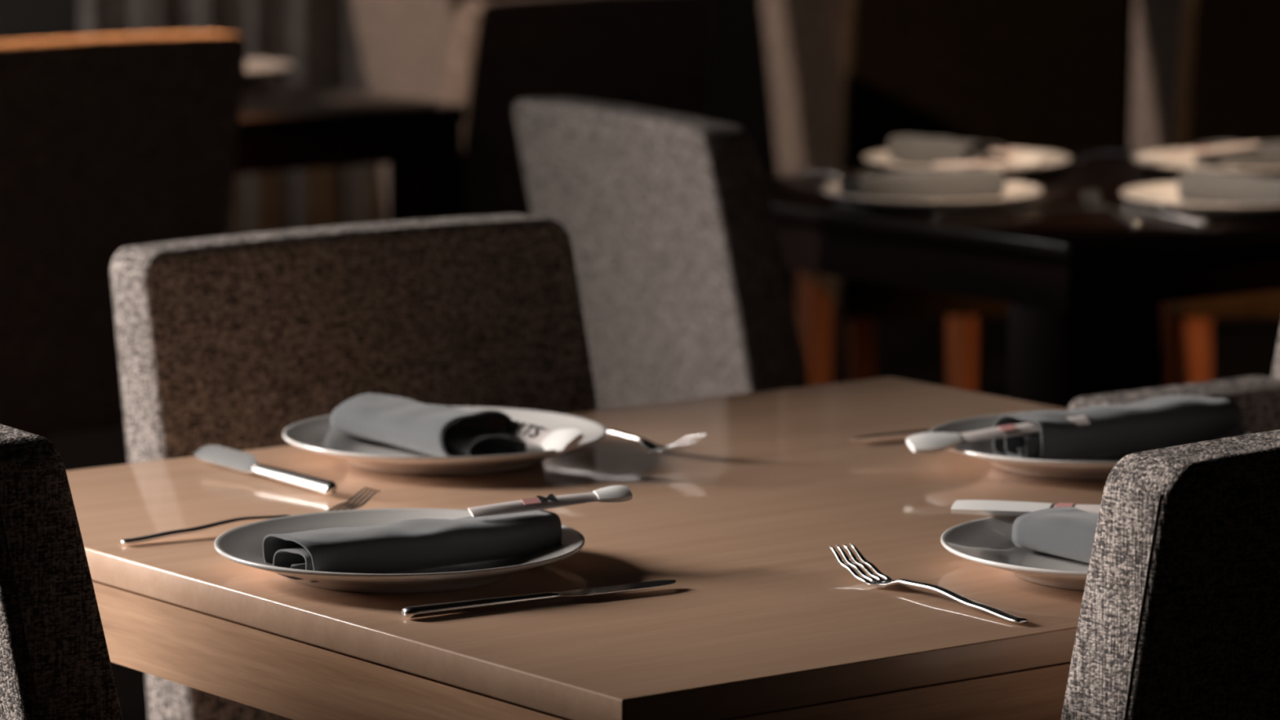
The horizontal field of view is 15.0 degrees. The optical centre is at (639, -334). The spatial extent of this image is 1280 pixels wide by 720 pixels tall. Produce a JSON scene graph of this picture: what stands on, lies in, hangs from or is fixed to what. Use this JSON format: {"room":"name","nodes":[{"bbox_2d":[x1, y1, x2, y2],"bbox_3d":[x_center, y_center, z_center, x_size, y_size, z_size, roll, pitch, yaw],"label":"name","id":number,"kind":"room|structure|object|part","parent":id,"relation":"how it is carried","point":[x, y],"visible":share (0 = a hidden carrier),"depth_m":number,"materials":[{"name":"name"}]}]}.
{"room":"restaurant dining room","nodes":[
{"label":"restaurant dining room","id":0,"kind":"room"},
{"bbox_2d":[0,0,1279,324],"bbox_3d":[0.000,-0.020,10.260,7.040,2.800,0.120,0,0,0],"label":"wall","id":1,"kind":"structure","parent":0,"point":[738,91],"depth_m":10.20,"materials":[{"name":"black paint"}]},
{"bbox_2d":[48,324,1279,719],"bbox_3d":[0.000,1.430,4.500,6.800,0.100,11.400,0,0,0],"label":"floor","id":2,"kind":"structure","parent":0,"point":[915,353],"depth_m":9.62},
{"bbox_2d":[0,423,123,719],"bbox_3d":[-0.333,0.935,3.427,0.553,0.889,0.456,0,0,-37],"label":"upholstered chair","id":3,"kind":"object","parent":2,"relation":"on","point":[55,664],"visible":1,"depth_m":3.11,"materials":[{"name":"grey fabric"}]},
{"bbox_2d":[0,31,247,439],"bbox_3d":[-0.870,0.935,6.647,0.456,0.889,0.553,0,0,-37],"label":"upholstered chair","id":4,"kind":"object","parent":2,"relation":"on","point":[108,144],"visible":0.7,"depth_m":6.46,"materials":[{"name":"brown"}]},
{"bbox_3d":[-0.871,1.200,6.961,0.038,0.360,0.038,0,0,-37],"label":"leg","id":5,"kind":"part","parent":4,"relation":"part of","materials":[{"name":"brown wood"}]},
{"bbox_2d":[234,80,465,221],"bbox_3d":[-0.915,1.005,6.958,1.100,0.750,0.750,0,0,-37],"label":"dining table","id":6,"kind":"object","parent":2,"relation":"on","point":[283,126],"visible":0.25,"depth_m":6.94,"materials":[{"name":"brown wood"}]},
{"bbox_2d":[243,58,294,82],"bbox_3d":[-0.655,0.619,7.420,0.258,0.023,0.258,0,0,0],"label":"dinner plate","id":7,"kind":"object","parent":6,"relation":"on","point":[255,69],"visible":0.23,"depth_m":7.46,"materials":[{"name":"white ceramic"}]},
{"bbox_3d":[-0.306,1.043,6.998,0.080,0.674,0.080,0,0,-37],"label":"leg","id":8,"kind":"part","parent":6,"relation":"part of","materials":[{"name":"brown wood"}]},
{"bbox_2d":[110,213,597,719],"bbox_3d":[-0.111,0.935,4.060,0.456,0.889,0.553,0,0,-37],"label":"upholstered chair","id":9,"kind":"object","parent":2,"relation":"on","point":[233,341],"visible":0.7,"depth_m":4.19,"materials":[{"name":"grey"}]},
{"bbox_2d":[351,0,466,221],"bbox_3d":[-0.163,0.935,8.211,0.553,0.889,0.456,0,0,-25],"label":"upholstered chair","id":10,"kind":"object","parent":2,"relation":"on","point":[405,45],"visible":0.19,"depth_m":8.11,"materials":[{"name":"grey fabric"}]},
{"bbox_2d":[442,0,716,216],"bbox_3d":[-0.223,0.935,7.527,0.456,0.889,0.553,0,0,-37],"label":"upholstered chair","id":11,"kind":"object","parent":2,"relation":"on","point":[655,55],"visible":0.39,"depth_m":7.27,"materials":[{"name":"grey fabric"}]},
{"bbox_2d":[66,376,1106,719],"bbox_3d":[0.106,1.005,3.645,1.000,0.750,0.940,0,0,-37],"label":"dining table","id":12,"kind":"object","parent":2,"relation":"on","point":[761,619],"visible":0.74,"depth_m":3.35,"materials":[{"name":"brown wood"}]},
{"bbox_2d":[120,486,380,544],"bbox_3d":[-0.284,0.619,3.546,0.210,0.020,0.023,0,0,-34],"label":"fork","id":13,"kind":"object","parent":12,"relation":"on","point":[347,505],"visible":0.7,"depth_m":3.54,"materials":[{"name":"silver metal"}]},
{"bbox_3d":[-0.303,0.624,3.533,0.164,0.010,0.023,0,0,-34],"label":"handle","id":14,"kind":"part","parent":13,"relation":"part of","materials":[{"name":"silver metal"}]},
{"bbox_2d":[194,444,337,495],"bbox_3d":[-0.292,0.622,3.774,0.012,0.013,0.212,0,0,-34],"label":"table knife","id":15,"kind":"object","parent":12,"relation":"on","point":[223,456],"visible":1,"depth_m":3.78,"materials":[{"name":"silver metal"}]},
{"bbox_3d":[-0.325,0.621,3.823,0.002,0.016,0.095,48,-25,-25],"label":"blade","id":16,"kind":"part","parent":15,"relation":"part of","materials":[{"name":"silver metal"}]},
{"bbox_3d":[-0.266,0.623,3.735,0.007,0.012,0.118,48,-25,-25],"label":"handle","id":17,"kind":"part","parent":15,"relation":"part of","materials":[{"name":"silver metal"}]},
{"bbox_2d":[213,507,585,593],"bbox_3d":[-0.167,0.619,3.385,0.258,0.023,0.258,0,0,0],"label":"dinner plate","id":18,"kind":"object","parent":12,"relation":"on","point":[242,544],"visible":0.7,"depth_m":3.37,"materials":[{"name":"white ceramic"}]},
{"bbox_2d":[262,509,561,582],"bbox_3d":[-0.154,0.608,3.372,0.208,0.030,0.066,0,0,-30],"label":"rolled napkin","id":19,"kind":"object","parent":18,"relation":"on","point":[417,544],"visible":0.94,"depth_m":3.35,"materials":[{"name":"fabric"}]},
{"bbox_2d":[467,484,632,517],"bbox_3d":[-0.063,0.585,3.409,0.116,0.015,0.021,0,0,-19],"label":"chopstick sleeve","id":20,"kind":"object","parent":19,"relation":"on","point":[619,493],"visible":1,"depth_m":3.41,"materials":[{"name":"beige paper"}]},
{"bbox_2d":[282,406,607,475],"bbox_3d":[-0.155,0.619,3.868,0.258,0.023,0.258,0,0,0],"label":"dinner plate","id":21,"kind":"object","parent":12,"relation":"on","point":[316,434],"visible":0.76,"depth_m":3.84,"materials":[{"name":"white ceramic"}]},
{"bbox_2d":[329,393,526,456],"bbox_3d":[-0.168,0.605,3.881,0.091,0.036,0.199,0,0,-38],"label":"rolled napkin","id":22,"kind":"object","parent":21,"relation":"on","point":[430,429],"visible":0.95,"depth_m":3.85,"materials":[{"name":"fabric"}]},
{"bbox_2d":[456,415,583,454],"bbox_3d":[-0.096,0.603,3.833,0.027,0.018,0.140,0,0,-38],"label":"chopstick sleeve","id":23,"kind":"object","parent":22,"relation":"in","point":[562,441],"visible":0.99,"depth_m":3.81,"materials":[{"name":"beige paper"}]},
{"bbox_2d":[401,579,675,617],"bbox_3d":[-0.064,0.625,3.271,0.212,0.007,0.016,0,0,-32],"label":"table knife","id":24,"kind":"object","parent":12,"relation":"on","point":[428,610],"visible":1,"depth_m":3.25,"materials":[{"name":"silver metal"}]},
{"bbox_3d":[-0.105,0.625,3.248,0.118,0.007,0.012,0,0,-32],"label":"handle","id":25,"kind":"part","parent":24,"relation":"part of","materials":[{"name":"silver metal"}]},
{"bbox_3d":[-0.015,0.625,3.302,0.095,0.002,0.016,0,0,-32],"label":"blade","id":26,"kind":"part","parent":24,"relation":"part of","materials":[{"name":"silver metal"}]},
{"bbox_2d":[606,429,707,452],"bbox_3d":[-0.018,0.619,3.942,0.023,0.020,0.210,0,0,-38],"label":"fork","id":27,"kind":"object","parent":12,"relation":"on","point":[650,446],"visible":0.69,"depth_m":3.90,"materials":[{"name":"silver metal"}]},
{"bbox_3d":[-0.032,0.624,3.960,0.023,0.010,0.164,0,0,-38],"label":"handle","id":28,"kind":"part","parent":27,"relation":"part of","materials":[{"name":"silver metal"}]},
{"bbox_2d":[851,429,930,440],"bbox_3d":[0.259,0.625,3.997,0.212,0.007,0.016,0,0,-32],"label":"table knife","id":29,"kind":"object","parent":12,"relation":"on","point":[905,433],"visible":0.23,"depth_m":3.96,"materials":[{"name":"silver metal"}]},
{"bbox_2d":[829,543,1028,623],"bbox_3d":[0.195,0.619,3.285,0.023,0.020,0.210,0,0,-33],"label":"fork","id":30,"kind":"object","parent":12,"relation":"on","point":[888,581],"visible":1,"depth_m":3.31,"materials":[{"name":"silver metal"}]},
{"bbox_3d":[0.208,0.624,3.266,0.023,0.010,0.164,0,0,-33],"label":"handle","id":31,"kind":"part","parent":30,"relation":"part of","materials":[{"name":"silver metal"}]},
{"bbox_2d":[940,515,1088,591],"bbox_3d":[0.338,0.619,3.385,0.258,0.023,0.258,0,0,0],"label":"dinner plate","id":32,"kind":"object","parent":12,"relation":"on","point":[988,541],"visible":0.28,"depth_m":3.39,"materials":[{"name":"white ceramic"}]},
{"bbox_2d":[951,499,1100,515],"bbox_3d":[0.296,0.601,3.470,0.150,0.012,0.020,0,0,21],"label":"chopstick sleeve","id":33,"kind":"object","parent":32,"relation":"on","point":[977,507],"visible":0.56,"depth_m":3.48,"materials":[{"name":"beige paper"}]},
{"bbox_2d":[1011,506,1098,563],"bbox_3d":[0.343,0.608,3.371,0.065,0.032,0.187,0,0,-38],"label":"rolled napkin","id":34,"kind":"object","parent":32,"relation":"on","point":[1068,532],"visible":0.26,"depth_m":3.39,"materials":[{"name":"fabric"}]},
{"bbox_2d":[928,412,1250,479],"bbox_3d":[0.356,0.619,3.845,0.258,0.023,0.258,0,0,0],"label":"dinner plate","id":35,"kind":"object","parent":12,"relation":"on","point":[1095,468],"visible":0.38,"depth_m":3.77,"materials":[{"name":"white ceramic"}]},
{"bbox_2d":[992,395,1244,460],"bbox_3d":[0.379,0.604,3.859,0.212,0.039,0.065,0,0,-33],"label":"rolled napkin","id":36,"kind":"object","parent":35,"relation":"on","point":[1159,422],"visible":0.89,"depth_m":3.83,"materials":[{"name":"fabric"}]},
{"bbox_2d":[906,415,1090,453],"bbox_3d":[0.280,0.599,3.799,0.145,0.022,0.034,0,0,-15],"label":"chopstick sleeve","id":37,"kind":"object","parent":36,"relation":"in","point":[923,442],"visible":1,"depth_m":3.79,"materials":[{"name":"beige paper"}]},
{"bbox_2d":[512,97,808,409],"bbox_3d":[0.200,0.935,5.521,0.553,0.889,0.456,0,0,-30],"label":"upholstered chair","id":38,"kind":"object","parent":2,"relation":"on","point":[668,219],"visible":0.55,"depth_m":5.32,"materials":[{"name":"grey fabric"}]},
{"bbox_2d":[760,0,982,392],"bbox_3d":[0.545,0.935,8.573,0.456,0.889,0.553,0,0,-37],"label":"upholstered chair","id":39,"kind":"object","parent":2,"relation":"on","point":[804,38],"visible":0.28,"depth_m":8.58,"materials":[{"name":"grey fabric"}]},
{"bbox_3d":[0.431,0.755,8.724,0.455,0.529,0.176,0,0,-37],"label":"backrest","id":40,"kind":"part","parent":39,"relation":"part of","materials":[{"name":"grey fabric"}]},
{"bbox_3d":[0.298,1.200,8.588,0.038,0.360,0.062,0,0,-37],"label":"leg","id":41,"kind":"part","parent":39,"relation":"part of","materials":[{"name":"brown wood"}]},
{"bbox_3d":[0.546,1.200,8.259,0.038,0.360,0.038,0,0,-37],"label":"leg","id":42,"kind":"part","parent":39,"relation":"part of","materials":[{"name":"brown wood"}]},
{"bbox_3d":[0.599,1.200,8.814,0.038,0.360,0.062,0,0,-37],"label":"leg","id":43,"kind":"part","parent":39,"relation":"part of","materials":[{"name":"brown wood"}]},
{"bbox_2d":[805,0,1133,386],"bbox_3d":[0.516,0.935,7.829,0.456,0.889,0.553,0,0,-7],"label":"upholstered chair","id":44,"kind":"object","parent":2,"relation":"on","point":[1045,75],"visible":0.46,"depth_m":7.59,"materials":[{"name":"brown fabric"}]},
{"bbox_3d":[0.506,0.963,7.913,0.426,0.115,0.385,0,0,-7],"label":"seat","id":45,"kind":"part","parent":44,"relation":"part of","materials":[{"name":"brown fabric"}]},
{"bbox_3d":[0.299,1.200,8.056,0.038,0.360,0.038,0,0,-7],"label":"leg","id":46,"kind":"part","parent":44,"relation":"part of","materials":[{"name":"brown wood"}]},
{"bbox_3d":[0.349,1.200,7.647,0.038,0.360,0.062,0,0,-7],"label":"leg","id":47,"kind":"part","parent":44,"relation":"part of","materials":[{"name":"brown wood"}]},
{"bbox_2d":[764,149,1279,408],"bbox_3d":[0.540,1.005,5.830,0.750,0.750,0.750,0,0,-37],"label":"dining table","id":48,"kind":"object","parent":2,"relation":"on","point":[1086,289],"visible":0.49,"depth_m":5.45,"materials":[{"name":"brown wood"}]},
{"bbox_2d":[798,168,873,178],"bbox_3d":[0.236,0.619,5.962,0.023,0.020,0.210,0,0,-20],"label":"fork","id":49,"kind":"object","parent":48,"relation":"on","point":[832,173],"visible":0.52,"depth_m":5.96,"materials":[{"name":"silver metal"}]},
{"bbox_3d":[0.228,0.624,5.983,0.023,0.010,0.164,0,0,-20],"label":"handle","id":50,"kind":"part","parent":49,"relation":"part of","materials":[{"name":"silver metal"}]},
{"bbox_2d":[821,179,1042,214],"bbox_3d":[0.340,0.619,5.670,0.258,0.023,0.258,0,0,0],"label":"dinner plate","id":51,"kind":"object","parent":48,"relation":"on","point":[1014,191],"visible":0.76,"depth_m":5.59,"materials":[{"name":"white ceramic"}]},
{"bbox_2d":[831,167,1004,207],"bbox_3d":[0.322,0.605,5.665,0.206,0.037,0.064,0,0,-30],"label":"rolled napkin","id":52,"kind":"object","parent":51,"relation":"on","point":[969,183],"visible":0.88,"depth_m":5.65,"materials":[{"name":"fabric"}]},
{"bbox_2d":[930,160,1042,167],"bbox_3d":[0.407,0.586,5.728,0.146,0.010,0.031,0,0,-31],"label":"chopstick sleeve","id":53,"kind":"object","parent":52,"relation":"on","point":[1020,162],"visible":1,"depth_m":5.72,"materials":[{"name":"beige paper"}]},
{"bbox_2d":[862,147,1071,180],"bbox_3d":[0.405,0.619,6.030,0.258,0.023,0.258,0,0,0],"label":"dinner plate","id":54,"kind":"object","parent":48,"relation":"on","point":[882,158],"visible":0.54,"depth_m":5.97,"materials":[{"name":"white ceramic"}]},
{"bbox_2d":[888,134,1008,167],"bbox_3d":[0.383,0.604,6.034,0.068,0.039,0.168,0,0,-40],"label":"rolled napkin","id":55,"kind":"object","parent":54,"relation":"on","point":[904,149],"visible":0.61,"depth_m":6.02,"materials":[{"name":"fabric"}]},
{"bbox_2d":[975,147,1047,161],"bbox_3d":[0.455,0.599,5.973,0.031,0.010,0.103,0,0,-43],"label":"chopstick sleeve","id":56,"kind":"object","parent":54,"relation":"on","point":[1003,153],"visible":0.92,"depth_m":5.96,"materials":[{"name":"beige paper"}]},
{"bbox_2d":[932,205,1097,217],"bbox_3d":[0.433,0.625,5.592,0.212,0.007,0.017,0,0,-23],"label":"table knife","id":57,"kind":"object","parent":48,"relation":"on","point":[990,211],"visible":1,"depth_m":5.58,"materials":[{"name":"silver metal"}]},
{"bbox_3d":[0.389,0.625,5.575,0.118,0.007,0.012,0,0,-23],"label":"handle","id":58,"kind":"part","parent":57,"relation":"part of","materials":[{"name":"silver metal"}]},
{"bbox_3d":[0.487,0.625,5.615,0.095,0.002,0.016,0,0,-23],"label":"blade","id":59,"kind":"part","parent":57,"relation":"part of","materials":[{"name":"silver metal"}]},
{"bbox_3d":[0.476,1.043,5.375,0.100,0.674,0.100,0,0,-37],"label":"leg","id":60,"kind":"part","parent":48,"relation":"part of","materials":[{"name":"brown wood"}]},
{"bbox_2d":[1048,150,1137,162],"bbox_3d":[0.581,0.619,6.213,0.023,0.020,0.210,0,0,34],"label":"fork","id":61,"kind":"object","parent":48,"relation":"on","point":[1079,159],"visible":0.72,"depth_m":6.20,"materials":[{"name":"silver metal"}]},
{"bbox_2d":[1080,188,1142,226],"bbox_3d":[0.541,0.619,5.573,0.023,0.020,0.210,0,0,-10],"label":"fork","id":62,"kind":"object","parent":48,"relation":"on","point":[1118,212],"visible":1,"depth_m":5.62,"materials":[{"name":"silver metal"}]},
{"bbox_3d":[0.545,0.624,5.551,0.023,0.010,0.164,0,0,-10],"label":"handle","id":63,"kind":"part","parent":62,"relation":"part of","materials":[{"name":"silver metal"}]},
{"bbox_3d":[0.604,1.043,6.285,0.100,0.674,0.100,0,0,-37],"label":"leg","id":64,"kind":"part","parent":48,"relation":"part of","materials":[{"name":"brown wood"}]},
{"bbox_2d":[1120,204,1209,226],"bbox_3d":[0.600,0.625,5.562,0.016,0.007,0.212,0,0,-21],"label":"table knife","id":65,"kind":"object","parent":48,"relation":"on","point":[1196,221],"visible":1,"depth_m":5.53,"materials":[{"name":"silver metal"}]},
{"bbox_3d":[0.579,0.625,5.616,0.016,0.002,0.095,0,0,-21],"label":"blade","id":66,"kind":"part","parent":65,"relation":"part of","materials":[{"name":"silver metal"}]},
{"bbox_3d":[0.615,0.625,5.517,0.012,0.007,0.118,0,0,-21],"label":"handle","id":67,"kind":"part","parent":65,"relation":"part of","materials":[{"name":"silver metal"}]},
{"bbox_2d":[1120,182,1279,219],"bbox_3d":[0.684,0.619,5.620,0.258,0.023,0.258,0,0,0],"label":"dinner plate","id":68,"kind":"object","parent":48,"relation":"on","point":[1165,197],"visible":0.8,"depth_m":5.54,"materials":[{"name":"white ceramic"}]},
{"bbox_2d":[1177,168,1279,204],"bbox_3d":[0.713,0.605,5.619,0.065,0.037,0.197,0,0,-42],"label":"rolled napkin","id":69,"kind":"object","parent":68,"relation":"on","point":[1195,184],"visible":0.97,"depth_m":5.62,"materials":[{"name":"fabric"}]},
{"bbox_2d":[1132,147,1279,178],"bbox_3d":[0.738,0.619,6.020,0.258,0.023,0.258,0,0,0],"label":"dinner plate","id":70,"kind":"object","parent":48,"relation":"on","point":[1175,166],"visible":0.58,"depth_m":5.95,"materials":[{"name":"white ceramic"}]},
{"bbox_2d":[1194,141,1279,168],"bbox_3d":[0.789,0.605,6.037,0.200,0.037,0.065,0,0,-20],"label":"rolled napkin","id":71,"kind":"object","parent":70,"relation":"on","point":[1267,154],"visible":0.73,"depth_m":6.00,"materials":[{"name":"fabric"}]},
{"bbox_2d":[1135,142,1259,161],"bbox_3d":[0.685,0.596,5.975,0.156,0.019,0.031,0,0,-15],"label":"chopstick sleeve","id":72,"kind":"object","parent":71,"relation":"in","point":[1150,157],"visible":1,"depth_m":5.97,"materials":[{"name":"beige paper"}]},
{"bbox_2d":[1129,0,1184,386],"bbox_3d":[1.173,0.935,8.573,0.456,0.889,0.553,0,0,-37],"label":"upholstered chair","id":73,"kind":"object","parent":2,"relation":"on","point":[1157,24],"visible":0.16,"depth_m":8.58,"materials":[{"name":"grey fabric"}]},
{"bbox_3d":[1.059,0.755,8.724,0.455,0.529,0.176,0,0,-37],"label":"backrest","id":74,"kind":"part","parent":73,"relation":"part of","materials":[{"name":"grey fabric"}]},
{"bbox_3d":[0.926,1.200,8.588,0.038,0.360,0.062,0,0,-37],"label":"leg","id":75,"kind":"part","parent":73,"relation":"part of","materials":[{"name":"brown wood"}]},
{"bbox_2d":[1060,429,1279,719],"bbox_3d":[0.341,0.935,3.361,0.456,0.889,0.553,0,0,-37],"label":"upholstered chair","id":76,"kind":"object","parent":2,"relation":"on","point":[1180,615],"visible":1,"depth_m":3.05,"materials":[{"name":"grey fabric"}]},
{"bbox_2d":[1068,333,1279,433],"bbox_3d":[0.546,0.935,4.013,0.553,0.889,0.456,0,0,-37],"label":"upholstered chair","id":77,"kind":"object","parent":2,"relation":"on","point":[1258,397],"visible":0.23,"depth_m":4.19,"materials":[{"name":"grey fabric"}]},
{"bbox_3d":[0.477,0.763,4.195,0.232,0.281,0.083,0,0,-37],"label":"arm","id":78,"kind":"part","parent":77,"relation":"part of"},
{"bbox_3d":[0.697,0.755,4.127,0.176,0.529,0.455,0,0,-37],"label":"backrest","id":79,"kind":"part","parent":77,"relation":"part of","materials":[{"name":"grey fabric"}]},
{"bbox_2d":[1166,0,1279,384],"bbox_3d":[1.044,0.935,7.829,0.456,0.889,0.553,0,0,-7],"label":"upholstered chair","id":80,"kind":"object","parent":2,"relation":"on","point":[1228,80],"visible":0.52,"depth_m":7.57,"materials":[{"name":"brown fabric"}]},
{"bbox_3d":[0.877,1.200,7.647,0.038,0.360,0.062,0,0,-7],"label":"leg","id":81,"kind":"part","parent":80,"relation":"part of","materials":[{"name":"brown wood"}]},
{"bbox_3d":[0.000,-1.470,4.500,6.800,0.100,11.400,0,0,0],"label":"ceiling","id":82,"kind":"structure","parent":0,"visible":0},
{"bbox_2d":[80,0,386,235],"bbox_3d":[-0.776,-0.005,9.998,0.753,2.730,0.066,0,0,0],"label":"curtain","id":83,"kind":"object","parent":82,"relation":"hanging from","point":[320,37],"visible":0.16,"depth_m":10.00,"materials":[{"name":"grey fabric"}]}
]}

